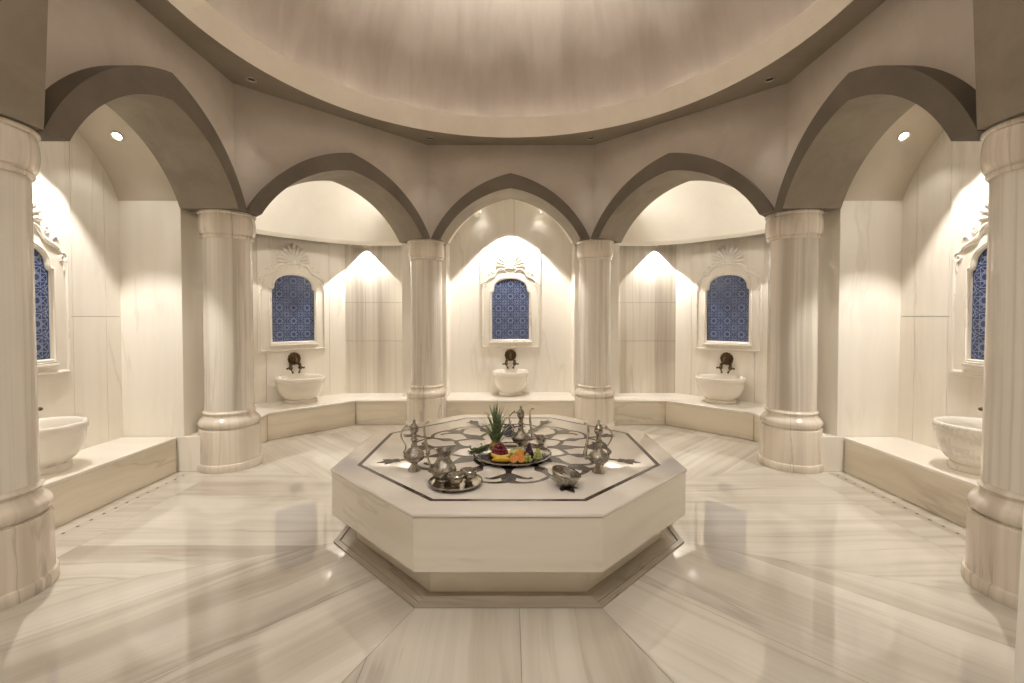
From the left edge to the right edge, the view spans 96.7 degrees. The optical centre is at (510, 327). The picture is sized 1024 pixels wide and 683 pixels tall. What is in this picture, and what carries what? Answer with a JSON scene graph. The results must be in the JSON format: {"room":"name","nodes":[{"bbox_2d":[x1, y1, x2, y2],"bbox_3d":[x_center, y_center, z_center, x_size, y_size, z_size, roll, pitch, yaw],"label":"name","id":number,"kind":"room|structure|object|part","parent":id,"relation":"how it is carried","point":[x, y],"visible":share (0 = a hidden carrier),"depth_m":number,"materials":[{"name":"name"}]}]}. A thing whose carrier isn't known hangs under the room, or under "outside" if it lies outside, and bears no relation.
{"room":"spa","nodes":[
{"label":"spa","id":0,"kind":"room"},
{"bbox_2d":[0,0,47,129],"bbox_3d":[-2.990,-1.777,2.282,0.820,1.321,0.584,0,1,0],"label":"wall","id":1,"kind":"structure","parent":0,"point":[23,23],"depth_m":2.46,"materials":[{"name":"paint"}]},
{"bbox_2d":[36,130,122,449],"bbox_3d":[-3.945,-0.287,3.614,0.150,3.500,1.840,0,1,0],"label":"wall","id":2,"kind":"structure","parent":0,"point":[93,391],"depth_m":4.19,"materials":[{"name":"beige stone"}]},
{"bbox_2d":[32,181,72,377],"bbox_3d":[-3.845,-0.380,3.512,0.055,1.600,0.950,0,1,0],"label":"carved panel","id":3,"kind":"object","parent":2,"relation":"attached to","point":[50,203],"visible":0.49,"depth_m":3.82,"materials":[{"name":"beige stone"}]},
{"bbox_3d":[-3.849,-0.205,3.516,0.027,1.030,0.658,0,1,0],"label":"window moulding","id":4,"kind":"part","parent":3,"relation":"part of","materials":[{"name":"tile"}]},
{"bbox_3d":[-3.841,0.320,3.528,0.034,0.022,0.670,0,1,0],"label":"sill","id":5,"kind":"part","parent":3,"relation":"part of","materials":[{"name":"stone"}]},
{"bbox_2d":[77,104,176,200],"bbox_3d":[-3.575,-1.617,3.585,0.690,0.780,1.920,0,1,0],"label":"ceiling","id":6,"kind":"structure","parent":0,"point":[134,173],"depth_m":4.28,"materials":[{"name":"beige paint"}]},
{"bbox_2d":[111,131,123,140],"bbox_3d":[-3.540,-1.722,4.098,0.100,0.070,0.086,0,1,6],"label":"spotlight","id":7,"kind":"object","parent":6,"relation":"attached to","point":[116,135],"visible":1,"depth_m":4.09,"materials":[{"name":"metal"}]},
{"bbox_2d":[45,0,233,213],"bbox_3d":[-3.030,-1.804,3.581,0.400,1.325,2.482,0,1,0],"label":"wall","id":8,"kind":"structure","parent":0,"point":[81,34],"depth_m":3.36,"materials":[{"name":"grey paint"}]},
{"bbox_2d":[35,65,246,211],"bbox_3d":[-2.945,-1.572,3.586,0.570,0.860,2.010,0,1,0],"label":"arch","id":9,"kind":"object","parent":8,"relation":"attached to","point":[152,101],"depth_m":3.77,"materials":[{"name":"brown paint"}]},
{"bbox_2d":[252,233,345,403],"bbox_3d":[-3.138,0.048,6.696,0.150,2.690,1.400,1,2,45],"label":"wall","id":10,"kind":"structure","parent":0,"point":[331,362],"depth_m":6.92,"materials":[{"name":"beige stone"}]},
{"bbox_2d":[256,236,326,352],"bbox_3d":[-3.123,-0.449,6.560,0.950,1.600,0.055,-1,2,-45],"label":"carved panel","id":11,"kind":"object","parent":10,"relation":"attached to","point":[291,275],"visible":1,"depth_m":6.54,"materials":[{"name":"beige stone"}]},
{"bbox_3d":[-3.126,-0.274,6.566,0.658,1.030,0.027,-1,2,-45],"label":"window moulding","id":12,"kind":"part","parent":11,"relation":"part of","materials":[{"name":"tile"}]},
{"bbox_3d":[-3.120,0.251,6.573,0.670,0.022,0.034,-1,2,-45],"label":"sill","id":13,"kind":"part","parent":11,"relation":"part of","materials":[{"name":"stone"}]},
{"bbox_2d":[286,352,304,373],"bbox_3d":[-3.093,0.511,6.551,0.262,0.306,0.128,-1,2,-45],"label":"tap","id":14,"kind":"object","parent":10,"relation":"attached to","point":[294,358],"visible":1,"depth_m":6.55,"materials":[{"name":"metal"}]},
{"bbox_2d":[255,181,398,240],"bbox_3d":[-2.604,-1.714,6.109,2.982,0.860,0.933,-1,2,-45],"label":"ceiling","id":15,"kind":"structure","parent":0,"point":[328,209],"depth_m":6.47,"materials":[{"name":"beige paint"}]},
{"bbox_2d":[233,83,427,230],"bbox_3d":[-2.133,-1.851,5.634,2.700,1.325,0.400,-1,2,-45],"label":"wall","id":16,"kind":"structure","parent":0,"point":[272,134],"depth_m":5.12,"materials":[{"name":"grey paint"}]},
{"bbox_2d":[244,153,430,242],"bbox_3d":[-2.073,-1.625,5.579,2.228,0.875,0.570,-1,2,-45],"label":"arch","id":17,"kind":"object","parent":16,"relation":"attached to","point":[351,171],"depth_m":5.58,"materials":[{"name":"brown paint"}]},
{"bbox_2d":[345,244,402,411],"bbox_3d":[-2.095,0.036,7.213,0.990,2.690,0.150,0,1,0],"label":"wall","id":18,"kind":"structure","parent":0,"point":[373,274],"depth_m":7.13,"materials":[{"name":"stone"}]},
{"bbox_2d":[256,228,401,245],"bbox_3d":[-2.594,-1.258,6.110,2.925,0.059,0.906,-1,2,-45],"label":"trim","id":19,"kind":"structure","parent":18,"relation":"attached to","point":[258,230],"depth_m":6.60,"materials":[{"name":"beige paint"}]},
{"bbox_2d":[402,243,449,396],"bbox_3d":[-1.288,0.040,7.073,0.665,2.690,0.540,0,1,0],"label":"wall pier","id":20,"kind":"object","parent":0,"point":[405,260],"visible":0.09,"depth_m":6.80,"materials":[{"name":"stone"}]},
{"bbox_2d":[0,424,1016,682],"bbox_3d":[0.000,1.512,2.785,8.400,0.060,9.500,0,1,0],"label":"floor","id":21,"kind":"structure","parent":0,"point":[776,576],"depth_m":2.49,"materials":[{"name":"stone"}]},
{"bbox_2d":[0,116,59,611],"bbox_3d":[-2.930,0.186,2.505,0.602,2.604,0.602,0,1,0],"label":"column","id":22,"kind":"structure","parent":21,"relation":"on","point":[29,564],"depth_m":2.50,"materials":[{"name":"stone"}]},
{"bbox_2d":[40,437,176,527],"bbox_3d":[-3.593,1.288,3.645,0.546,0.350,1.790,0,1,0],"label":"stone bench","id":23,"kind":"object","parent":21,"relation":"on","point":[102,474],"visible":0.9,"depth_m":3.85,"materials":[{"name":"stone"}]},
{"bbox_2d":[39,416,88,475],"bbox_3d":[-3.619,0.931,3.542,0.485,0.368,0.548,0,1,0],"label":"basin","id":24,"kind":"object","parent":23,"relation":"on","point":[61,438],"visible":0.48,"depth_m":3.49,"materials":[{"name":"white stone"}]},
{"bbox_3d":[-3.593,1.128,3.642,0.546,0.030,1.790,0,1,0],"label":"seat","id":25,"kind":"part","parent":23,"relation":"part of","materials":[{"name":"stone"}]},
{"bbox_2d":[55,473,191,540],"bbox_3d":[-3.190,1.463,3.634,0.100,0.005,1.760,0,1,0],"label":"floor drain","id":26,"kind":"object","parent":21,"relation":"on","point":[106,512],"visible":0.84,"depth_m":3.67,"materials":[{"name":"stone"}]},
{"bbox_2d":[118,201,203,470],"bbox_3d":[-3.605,0.085,4.838,0.690,2.700,0.630,0,1,0],"label":"wall pier","id":27,"kind":"object","parent":21,"relation":"on","point":[160,243],"visible":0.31,"depth_m":4.53,"materials":[{"name":"stone"}]},
{"bbox_2d":[178,432,199,471],"bbox_3d":[-3.135,1.262,4.760,0.369,0.350,0.440,0,1,0],"label":"pier","id":28,"kind":"object","parent":21,"relation":"on","point":[189,445],"visible":0.27,"depth_m":4.54,"materials":[{"name":"stone"}]},
{"bbox_2d":[197,209,262,473],"bbox_3d":[-2.935,0.135,4.744,0.602,2.604,0.602,0,1,0],"label":"column","id":29,"kind":"structure","parent":21,"relation":"on","point":[229,430],"depth_m":4.55,"materials":[{"name":"stone"}]},
{"bbox_2d":[405,239,446,425],"bbox_3d":[-1.198,0.096,6.481,0.602,2.604,0.602,1,2,38],"label":"column","id":30,"kind":"structure","parent":21,"relation":"on","point":[426,394],"depth_m":6.28,"materials":[{"name":"stone"}]},
{"bbox_2d":[330,415,686,591],"bbox_3d":[-0.012,1.206,3.608,2.430,0.515,2.430,0,1,0],"label":"platform","id":31,"kind":"object","parent":21,"relation":"on","point":[518,530],"visible":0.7,"depth_m":2.63,"materials":[{"name":"beige stone"}]},
{"bbox_2d":[400,419,429,472],"bbox_3d":[-0.640,0.785,3.051,0.147,0.353,0.154,1,2,44],"label":"silver ewer","id":32,"kind":"object","parent":31,"relation":"on","point":[414,455],"visible":1,"depth_m":3.03,"materials":[{"name":"metal"}]},
{"bbox_3d":[-0.702,0.753,3.044,0.074,0.204,0.014,0,1,-4],"label":"handle","id":33,"kind":"part","parent":32,"relation":"part of","materials":[{"name":"silver metal"}]},
{"bbox_3d":[-0.645,0.649,3.046,0.057,0.081,0.057,0,1,18],"label":"lid","id":34,"kind":"part","parent":32,"relation":"part of","materials":[{"name":"silver metal"}]},
{"bbox_3d":[-0.566,0.755,3.054,0.051,0.249,0.031,0,1,-4],"label":"spout","id":35,"kind":"part","parent":32,"relation":"part of","materials":[{"name":"silver metal"}]},
{"bbox_2d":[428,471,482,491],"bbox_3d":[-0.338,0.953,2.802,0.335,0.028,0.335,0,1,0],"label":"tray","id":36,"kind":"object","parent":31,"relation":"on","point":[477,480],"visible":0.64,"depth_m":2.75,"materials":[{"name":"metal"}]},
{"bbox_2d":[427,444,457,481],"bbox_3d":[-0.418,0.844,2.845,0.161,0.218,0.160,1,2,32],"label":"jug","id":37,"kind":"object","parent":36,"relation":"on","point":[443,465],"visible":0.91,"depth_m":2.81,"materials":[{"name":"metal"}]},
{"bbox_3d":[-0.489,0.814,2.834,0.064,0.132,0.015,0,1,-8],"label":"handle","id":38,"kind":"part","parent":37,"relation":"part of","materials":[{"name":"silver metal"}]},
{"bbox_2d":[447,471,464,487],"bbox_3d":[-0.330,0.919,2.737,0.109,0.073,0.109,0,1,0],"label":"cup","id":39,"kind":"object","parent":36,"relation":"on","point":[455,478],"visible":1,"depth_m":2.71,"materials":[{"name":"metal"}]},
{"bbox_2d":[460,467,476,482],"bbox_3d":[-0.262,0.917,2.821,0.109,0.073,0.109,0,1,-17],"label":"cup","id":40,"kind":"object","parent":36,"relation":"on","point":[469,472],"visible":0.91,"depth_m":2.80,"materials":[{"name":"metal"}]},
{"bbox_2d":[334,525,683,608],"bbox_3d":[-0.012,1.460,3.614,2.400,0.012,2.400,0,1,0],"label":"platform","id":41,"kind":"object","parent":31,"relation":"attached to","point":[403,585],"visible":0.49,"depth_m":2.58,"materials":[{"name":"grey stone"}]},
{"bbox_2d":[473,441,551,466],"bbox_3d":[0.012,0.937,3.357,0.586,0.034,0.586,0,1,0],"label":"fruit tray","id":42,"kind":"object","parent":31,"relation":"on","point":[486,457],"visible":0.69,"depth_m":3.32,"materials":[{"name":"silver metal"}]},
{"bbox_2d":[468,443,483,454],"bbox_3d":[-0.257,0.886,3.306,0.123,0.072,0.084,0,1,0],"label":"bunch","id":43,"kind":"object","parent":42,"relation":"on","point":[472,451],"visible":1,"depth_m":3.30,"materials":[{"name":"green plant"}]},
{"bbox_2d":[478,444,487,451],"bbox_3d":[-0.204,0.893,3.386,0.073,0.068,0.084,0,1,0],"label":"bunch","id":44,"kind":"object","parent":42,"relation":"on","point":[484,447],"visible":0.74,"depth_m":3.37,"materials":[{"name":"green plant"}]},
{"bbox_2d":[481,404,511,450],"bbox_3d":[-0.106,0.745,3.438,0.236,0.391,0.246,0,1,0],"label":"pineapple","id":45,"kind":"object","parent":42,"relation":"on","point":[496,426],"visible":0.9,"depth_m":3.41,"materials":[{"name":"green plant"}]},
{"bbox_2d":[492,442,507,454],"bbox_3d":[-0.079,0.890,3.320,0.129,0.104,0.126,0,1,-13],"label":"grape bunch","id":46,"kind":"object","parent":42,"relation":"on","point":[499,448],"visible":0.8,"depth_m":3.29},
{"bbox_2d":[492,457,510,461],"bbox_3d":[-0.054,0.922,3.177,0.158,0.040,0.054,0,1,-3],"label":"banana","id":47,"kind":"object","parent":42,"relation":"on","point":[496,459],"visible":0.9,"depth_m":3.16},
{"bbox_2d":[491,453,511,457],"bbox_3d":[-0.065,0.915,3.230,0.158,0.048,0.054,0,1,6],"label":"banana","id":48,"kind":"object","parent":42,"relation":"on","point":[492,454],"visible":0.75,"depth_m":3.22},
{"bbox_2d":[509,448,516,456],"bbox_3d":[0.022,0.908,3.289,0.072,0.071,0.072,0,1,0],"label":"apple","id":49,"kind":"object","parent":42,"relation":"on","point":[513,451],"visible":0.48,"depth_m":3.27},
{"bbox_2d":[510,455,516,462],"bbox_3d":[0.023,0.915,3.167,0.054,0.051,0.040,0,1,6],"label":"orange","id":50,"kind":"object","parent":42,"relation":"on","point":[513,458],"visible":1,"depth_m":3.16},
{"bbox_2d":[515,450,523,457],"bbox_3d":[0.066,0.904,3.236,0.068,0.080,0.068,0,1,0],"label":"orange","id":51,"kind":"object","parent":42,"relation":"on","point":[519,452],"visible":0.51,"depth_m":3.21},
{"bbox_2d":[517,455,524,462],"bbox_3d":[0.073,0.915,3.167,0.054,0.051,0.040,0,1,-8],"label":"orange","id":52,"kind":"object","parent":42,"relation":"on","point":[521,458],"visible":1,"depth_m":3.16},
{"bbox_2d":[508,405,534,451],"bbox_3d":[0.083,0.763,3.445,0.154,0.353,0.147,1,2,45],"label":"silver ewer","id":53,"kind":"object","parent":42,"relation":"on","point":[520,437],"visible":0.94,"depth_m":3.43,"materials":[{"name":"metal"}]},
{"bbox_3d":[0.021,0.732,3.450,0.074,0.204,0.014,0,1,3],"label":"handle","id":54,"kind":"part","parent":53,"relation":"part of","materials":[{"name":"silver metal"}]},
{"bbox_3d":[0.078,0.627,3.445,0.057,0.081,0.057,1,1,24],"label":"lid","id":55,"kind":"part","parent":53,"relation":"part of","materials":[{"name":"silver metal"}]},
{"bbox_3d":[0.157,0.734,3.443,0.051,0.249,0.031,0,1,3],"label":"spout","id":56,"kind":"part","parent":53,"relation":"part of","materials":[{"name":"silver metal"}]},
{"bbox_2d":[524,452,532,462],"bbox_3d":[0.120,0.908,3.207,0.074,0.074,0.075,0,1,0],"label":"grape bunch","id":57,"kind":"object","parent":42,"relation":"on","point":[527,456],"visible":0.91,"depth_m":3.19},
{"bbox_2d":[524,441,533,457],"bbox_3d":[0.137,0.884,3.306,0.072,0.118,0.073,0,1,0],"label":"grape bunch","id":58,"kind":"object","parent":42,"relation":"on","point":[529,450],"visible":0.72,"depth_m":3.29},
{"bbox_2d":[533,446,542,459],"bbox_3d":[0.196,0.898,3.264,0.074,0.092,0.074,0,1,0],"label":"grape bunch","id":59,"kind":"object","parent":42,"relation":"on","point":[537,455],"visible":1,"depth_m":3.25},
{"bbox_2d":[534,434,547,445],"bbox_3d":[0.245,0.911,3.662,0.109,0.073,0.109,0,1,-11],"label":"cup","id":60,"kind":"object","parent":31,"relation":"on","point":[540,439],"visible":0.92,"depth_m":3.63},
{"bbox_2d":[552,465,580,487],"bbox_3d":[0.340,0.911,2.767,0.179,0.112,0.183,0,1,0],"label":"bowl","id":61,"kind":"object","parent":31,"relation":"on","point":[564,476],"visible":1,"depth_m":2.75,"materials":[{"name":"silver metal"}]},
{"bbox_2d":[583,420,612,473],"bbox_3d":[0.581,0.785,3.022,0.147,0.353,0.154,-1,2,-44],"label":"silver ewer","id":62,"kind":"object","parent":31,"relation":"on","point":[598,456],"visible":1,"depth_m":3.00,"materials":[{"name":"metal"}]},
{"bbox_3d":[0.506,0.756,3.023,0.051,0.249,0.031,0,1,4],"label":"spout","id":63,"kind":"part","parent":62,"relation":"part of","materials":[{"name":"silver metal"}]},
{"bbox_3d":[0.585,0.649,3.015,0.057,0.081,0.057,0,1,-18],"label":"lid","id":64,"kind":"part","parent":62,"relation":"part of","materials":[{"name":"silver metal"}]},
{"bbox_3d":[0.642,0.754,3.014,0.074,0.204,0.014,0,1,4],"label":"handle","id":65,"kind":"part","parent":62,"relation":"part of","materials":[{"name":"silver metal"}]},
{"bbox_2d":[255,392,765,442],"bbox_3d":[0.000,1.230,6.205,7.150,0.350,2.038,0,1,0],"label":"stone bench","id":66,"kind":"object","parent":21,"relation":"on","point":[279,419],"visible":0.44,"depth_m":6.53,"materials":[{"name":"stone"}]},
{"bbox_3d":[-3.142,1.263,5.440,0.200,0.317,0.506,0,1,0],"label":"panel","id":67,"kind":"part","parent":66,"relation":"part of","materials":[{"name":"stone"}]},
{"bbox_2d":[275,374,325,403],"bbox_3d":[-2.932,0.872,6.399,0.572,0.357,0.647,1,2,45],"label":"basin","id":68,"kind":"object","parent":66,"relation":"on","point":[300,388],"visible":1,"depth_m":6.22,"materials":[{"name":"white stone"}]},
{"bbox_3d":[-2.706,1.246,6.188,0.200,0.317,1.173,1,2,44],"label":"panel","id":69,"kind":"part","parent":66,"relation":"part of","materials":[{"name":"stone"}]},
{"bbox_3d":[-2.664,1.067,6.298,2.828,0.030,1.200,-1,2,-41],"label":"seat","id":70,"kind":"part","parent":66,"relation":"part of","materials":[{"name":"stone"}]},
{"bbox_3d":[-1.862,1.238,6.572,0.721,0.317,0.060,0,1,0],"label":"panel","id":71,"kind":"part","parent":66,"relation":"part of","materials":[{"name":"stone"}]},
{"bbox_3d":[-0.446,1.238,6.572,0.897,0.317,0.060,0,1,0],"label":"panel","id":72,"kind":"part","parent":66,"relation":"part of","materials":[{"name":"stone"}]},
{"bbox_2d":[493,369,527,396],"bbox_3d":[0.000,0.853,6.971,0.548,0.368,0.485,0,1,0],"label":"basin","id":73,"kind":"object","parent":66,"relation":"on","point":[509,382],"visible":1,"depth_m":6.82,"materials":[{"name":"white stone"}]},
{"bbox_3d":[0.000,1.054,6.873,2.306,0.030,0.695,0,1,0],"label":"seat","id":74,"kind":"part","parent":66,"relation":"part of","materials":[{"name":"stone"}]},
{"bbox_3d":[0.446,1.238,6.572,0.897,0.317,0.060,0,1,0],"label":"panel","id":75,"kind":"part","parent":66,"relation":"part of","materials":[{"name":"stone"}]},
{"bbox_3d":[1.862,1.238,6.572,0.721,0.317,0.060,0,1,0],"label":"panel","id":76,"kind":"part","parent":66,"relation":"part of","materials":[{"name":"stone"}]},
{"bbox_3d":[2.664,1.067,6.298,2.829,0.030,1.200,1,2,41],"label":"seat","id":77,"kind":"part","parent":66,"relation":"part of","materials":[{"name":"stone"}]},
{"bbox_3d":[2.706,1.246,6.188,0.200,0.317,1.173,-1,2,-44],"label":"panel","id":78,"kind":"part","parent":66,"relation":"part of","materials":[{"name":"stone"}]},
{"bbox_2d":[695,374,745,403],"bbox_3d":[2.932,0.872,6.399,0.647,0.357,0.572,1,2,45],"label":"basin","id":79,"kind":"object","parent":66,"relation":"on","point":[715,388],"visible":1,"depth_m":6.22,"materials":[{"name":"white stone"}]},
{"bbox_3d":[3.142,1.263,5.440,0.200,0.317,0.506,0,1,0],"label":"panel","id":80,"kind":"part","parent":66,"relation":"part of","materials":[{"name":"stone"}]},
{"bbox_2d":[574,239,615,425],"bbox_3d":[1.198,0.096,6.481,0.602,2.604,0.602,-1,2,-42],"label":"column","id":81,"kind":"structure","parent":21,"relation":"on","point":[594,394],"depth_m":6.28,"materials":[{"name":"stone"}]},
{"bbox_2d":[758,209,823,473],"bbox_3d":[2.935,0.135,4.744,0.602,2.604,0.602,1,2,31],"label":"column","id":82,"kind":"structure","parent":21,"relation":"on","point":[791,430],"depth_m":4.55,"materials":[{"name":"stone"}]},
{"bbox_2d":[821,432,842,471],"bbox_3d":[3.135,1.262,4.760,0.369,0.350,0.440,0,1,0],"label":"pier","id":83,"kind":"object","parent":21,"relation":"on","point":[831,445],"visible":0.27,"depth_m":4.54,"materials":[{"name":"stone"}]},
{"bbox_2d":[817,201,902,470],"bbox_3d":[3.605,0.085,4.838,0.690,2.700,0.630,0,1,0],"label":"wall pier","id":84,"kind":"object","parent":21,"relation":"on","point":[860,243],"visible":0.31,"depth_m":4.53,"materials":[{"name":"stone"}]},
{"bbox_2d":[829,473,965,540],"bbox_3d":[3.190,1.463,3.634,0.100,0.005,1.760,0,1,0],"label":"floor drain","id":85,"kind":"object","parent":21,"relation":"on","point":[914,512],"visible":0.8,"depth_m":3.67,"materials":[{"name":"stone"}]},
{"bbox_2d":[844,437,980,527],"bbox_3d":[3.593,1.288,3.645,0.546,0.350,1.790,0,1,0],"label":"stone bench","id":86,"kind":"object","parent":21,"relation":"on","point":[918,474],"visible":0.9,"depth_m":3.85,"materials":[{"name":"stone"}]},
{"bbox_3d":[3.593,1.128,3.642,0.546,0.030,1.790,0,1,0],"label":"seat","id":87,"kind":"part","parent":86,"relation":"part of","materials":[{"name":"stone"}]},
{"bbox_2d":[932,416,981,475],"bbox_3d":[3.619,0.931,3.542,0.485,0.368,0.548,0,1,0],"label":"basin","id":88,"kind":"object","parent":86,"relation":"on","point":[959,438],"visible":0.62,"depth_m":3.49,"materials":[{"name":"white stone"}]},
{"bbox_2d":[961,115,1023,609],"bbox_3d":[2.930,0.186,2.505,0.602,2.604,0.602,1,2,35],"label":"column","id":89,"kind":"structure","parent":21,"relation":"on","point":[990,565],"depth_m":2.50,"materials":[{"name":"stone"}]},
{"bbox_2d":[1013,509,1023,682],"bbox_3d":[1.059,0.627,0.784,0.326,1.800,0.060,0,1,0],"label":"trim","id":90,"kind":"structure","parent":21,"relation":"on","point":[1019,646],"depth_m":0.81,"materials":[{"name":"stone"}]},
{"bbox_2d":[205,0,815,116],"bbox_3d":[0.000,-3.909,3.432,5.838,2.650,5.838,-1,2,-41],"label":"ceiling","id":91,"kind":"structure","parent":0,"point":[483,58],"depth_m":5.76,"materials":[{"name":"paint"}]},
{"bbox_2d":[450,199,570,392],"bbox_3d":[0.000,-0.370,7.269,1.910,3.500,0.150,0,1,0],"label":"wall","id":92,"kind":"structure","parent":0,"point":[509,222],"depth_m":7.19,"materials":[{"name":"stone"}]},
{"bbox_2d":[480,247,540,348],"bbox_3d":[0.000,-0.463,7.167,0.950,1.600,0.055,0,1,0],"label":"carved panel","id":93,"kind":"object","parent":92,"relation":"attached to","point":[510,277],"visible":1,"depth_m":7.18,"materials":[{"name":"beige stone"}]},
{"bbox_3d":[0.000,-0.288,7.174,0.658,1.030,0.027,0,1,0],"label":"window moulding","id":94,"kind":"part","parent":93,"relation":"part of","materials":[{"name":"tile"}]},
{"bbox_3d":[0.000,0.237,7.178,0.670,0.022,0.034,0,1,0],"label":"sill","id":95,"kind":"part","parent":93,"relation":"part of","materials":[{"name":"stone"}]},
{"bbox_2d":[502,349,518,368],"bbox_3d":[0.000,0.497,7.145,0.262,0.306,0.128,0,1,0],"label":"tap","id":96,"kind":"object","parent":92,"relation":"attached to","point":[510,355],"visible":1,"depth_m":7.16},
{"bbox_2d":[135,0,885,144],"bbox_3d":[0.000,-2.508,2.744,8.600,0.120,9.600,0,1,0],"label":"trim","id":97,"kind":"structure","parent":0,"point":[233,67],"depth_m":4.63,"materials":[{"name":"paint"}]},
{"bbox_2d":[245,76,256,82],"bbox_3d":[-2.600,-2.485,4.565,0.104,0.014,0.104,0,1,0],"label":"recessed light","id":98,"kind":"object","parent":97,"relation":"in","point":[249,79],"visible":1,"depth_m":4.57,"materials":[{"name":"metal"}]},
{"bbox_2d":[764,76,775,82],"bbox_3d":[2.600,-2.485,4.565,0.104,0.014,0.104,0,1,0],"label":"recessed light","id":99,"kind":"object","parent":97,"relation":"in","point":[768,79],"visible":1,"depth_m":4.57,"materials":[{"name":"metal"}]},
{"bbox_2d":[427,145,593,237],"bbox_3d":[0.000,-1.871,6.529,2.638,1.325,0.400,0,1,0],"label":"wall","id":100,"kind":"structure","parent":0,"point":[453,170],"depth_m":6.32,"materials":[{"name":"grey paint"}]},
{"bbox_2d":[431,173,589,244],"bbox_3d":[0.000,-1.649,6.449,2.166,0.885,0.570,0,1,0],"label":"trim","id":101,"kind":"structure","parent":100,"relation":"attached to","point":[507,186],"depth_m":6.17,"materials":[{"name":"brown paint"}]},
{"bbox_2d":[448,209,572,243],"bbox_3d":[0.000,-1.694,6.973,2.030,0.780,0.480,0,1,0],"label":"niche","id":102,"kind":"object","parent":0,"point":[455,232],"visible":0.11,"depth_m":7.11,"materials":[{"name":"beige paint"}]},
{"bbox_2d":[571,243,618,396],"bbox_3d":[1.288,0.040,7.073,0.665,2.690,0.540,0,1,0],"label":"wall pier","id":103,"kind":"object","parent":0,"point":[615,260],"visible":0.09,"depth_m":6.80,"materials":[{"name":"stone"}]},
{"bbox_2d":[618,244,675,411],"bbox_3d":[2.095,0.036,7.213,0.990,2.690,0.150,0,1,0],"label":"wall","id":104,"kind":"structure","parent":0,"point":[647,274],"depth_m":7.13,"materials":[{"name":"stone"}]},
{"bbox_2d":[619,228,764,245],"bbox_3d":[2.594,-1.258,6.110,2.925,0.059,0.906,1,2,45],"label":"trim","id":105,"kind":"structure","parent":104,"relation":"attached to","point":[762,230],"depth_m":6.60,"materials":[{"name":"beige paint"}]},
{"bbox_2d":[593,83,787,230],"bbox_3d":[2.133,-1.851,5.634,2.700,1.325,0.400,1,2,45],"label":"wall","id":106,"kind":"structure","parent":0,"point":[748,134],"depth_m":5.12,"materials":[{"name":"grey paint"}]},
{"bbox_2d":[590,153,776,242],"bbox_3d":[2.073,-1.625,5.579,2.228,0.875,0.570,1,2,45],"label":"trim","id":107,"kind":"structure","parent":106,"relation":"attached to","point":[669,171],"depth_m":5.58,"materials":[{"name":"brown paint"}]},
{"bbox_2d":[622,181,765,240],"bbox_3d":[2.604,-1.714,6.109,2.982,0.860,0.933,1,2,45],"label":"ceiling","id":108,"kind":"structure","parent":0,"point":[691,209],"depth_m":6.47,"materials":[{"name":"beige paint"}]},
{"bbox_2d":[675,233,768,403],"bbox_3d":[3.138,0.048,6.696,1.400,2.690,0.150,1,2,45],"label":"wall","id":109,"kind":"structure","parent":0,"point":[689,362],"depth_m":6.92,"materials":[{"name":"beige stone"}]},
{"bbox_2d":[716,352,734,373],"bbox_3d":[3.093,0.511,6.551,0.128,0.306,0.262,-1,2,-45],"label":"tap","id":110,"kind":"object","parent":109,"relation":"attached to","point":[726,358],"visible":1,"depth_m":6.55,"materials":[{"name":"metal"}]},
{"bbox_2d":[694,236,764,352],"bbox_3d":[3.123,-0.449,6.560,0.950,1.600,0.055,1,2,45],"label":"carved panel","id":111,"kind":"object","parent":109,"relation":"attached to","point":[729,275],"visible":1,"depth_m":6.54,"materials":[{"name":"beige stone"}]},
{"bbox_3d":[3.120,0.251,6.573,0.670,0.022,0.034,1,2,45],"label":"sill","id":112,"kind":"part","parent":111,"relation":"part of","materials":[{"name":"stone"}]},
{"bbox_3d":[3.126,-0.274,6.566,0.658,1.030,0.027,1,2,45],"label":"window moulding","id":113,"kind":"part","parent":111,"relation":"part of","materials":[{"name":"tile"}]},
{"bbox_2d":[787,0,975,213],"bbox_3d":[3.030,-1.804,3.581,0.400,1.325,2.482,0,1,0],"label":"wall","id":114,"kind":"structure","parent":0,"point":[937,34],"depth_m":3.36,"materials":[{"name":"grey paint"}]},
{"bbox_2d":[774,65,985,211],"bbox_3d":[2.945,-1.572,3.586,0.570,0.860,2.010,0,1,0],"label":"arch","id":115,"kind":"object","parent":114,"relation":"attached to","point":[868,101],"depth_m":3.76,"materials":[{"name":"brown paint"}]},
{"bbox_2d":[844,104,943,200],"bbox_3d":[3.575,-1.617,3.585,0.690,0.780,1.920,0,1,0],"label":"ceiling","id":116,"kind":"structure","parent":0,"point":[886,173],"depth_m":4.28,"materials":[{"name":"beige paint"}]},
{"bbox_2d":[897,131,909,140],"bbox_3d":[3.540,-1.722,4.098,0.100,0.070,0.086,0,1,-6],"label":"spotlight","id":117,"kind":"object","parent":116,"relation":"attached to","point":[904,135],"visible":1,"depth_m":4.09,"materials":[{"name":"metal"}]},
{"bbox_2d":[898,130,984,449],"bbox_3d":[3.945,-0.287,3.614,0.150,3.500,1.840,0,1,0],"label":"wall niche","id":118,"kind":"object","parent":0,"point":[927,391],"visible":0.47,"depth_m":4.18,"materials":[{"name":"beige stone"}]},
{"bbox_2d":[948,181,988,377],"bbox_3d":[3.845,-0.380,3.512,0.055,1.600,0.950,0,1,0],"label":"carved panel","id":119,"kind":"object","parent":118,"relation":"attached to","point":[970,203],"visible":0.41,"depth_m":3.82,"materials":[{"name":"beige stone"}]},
{"bbox_3d":[3.841,0.320,3.528,0.034,0.022,0.670,0,1,0],"label":"sill","id":120,"kind":"part","parent":119,"relation":"part of","materials":[{"name":"stone"}]},
{"bbox_3d":[3.849,-0.205,3.516,0.027,1.030,0.658,0,1,0],"label":"window moulding","id":121,"kind":"part","parent":119,"relation":"part of","materials":[{"name":"tile"}]},
{"bbox_2d":[973,0,1023,129],"bbox_3d":[2.990,-1.777,2.282,0.820,1.321,0.584,0,1,0],"label":"wall","id":122,"kind":"structure","parent":0,"point":[998,24],"depth_m":2.46,"materials":[{"name":"paint"}]}
]}

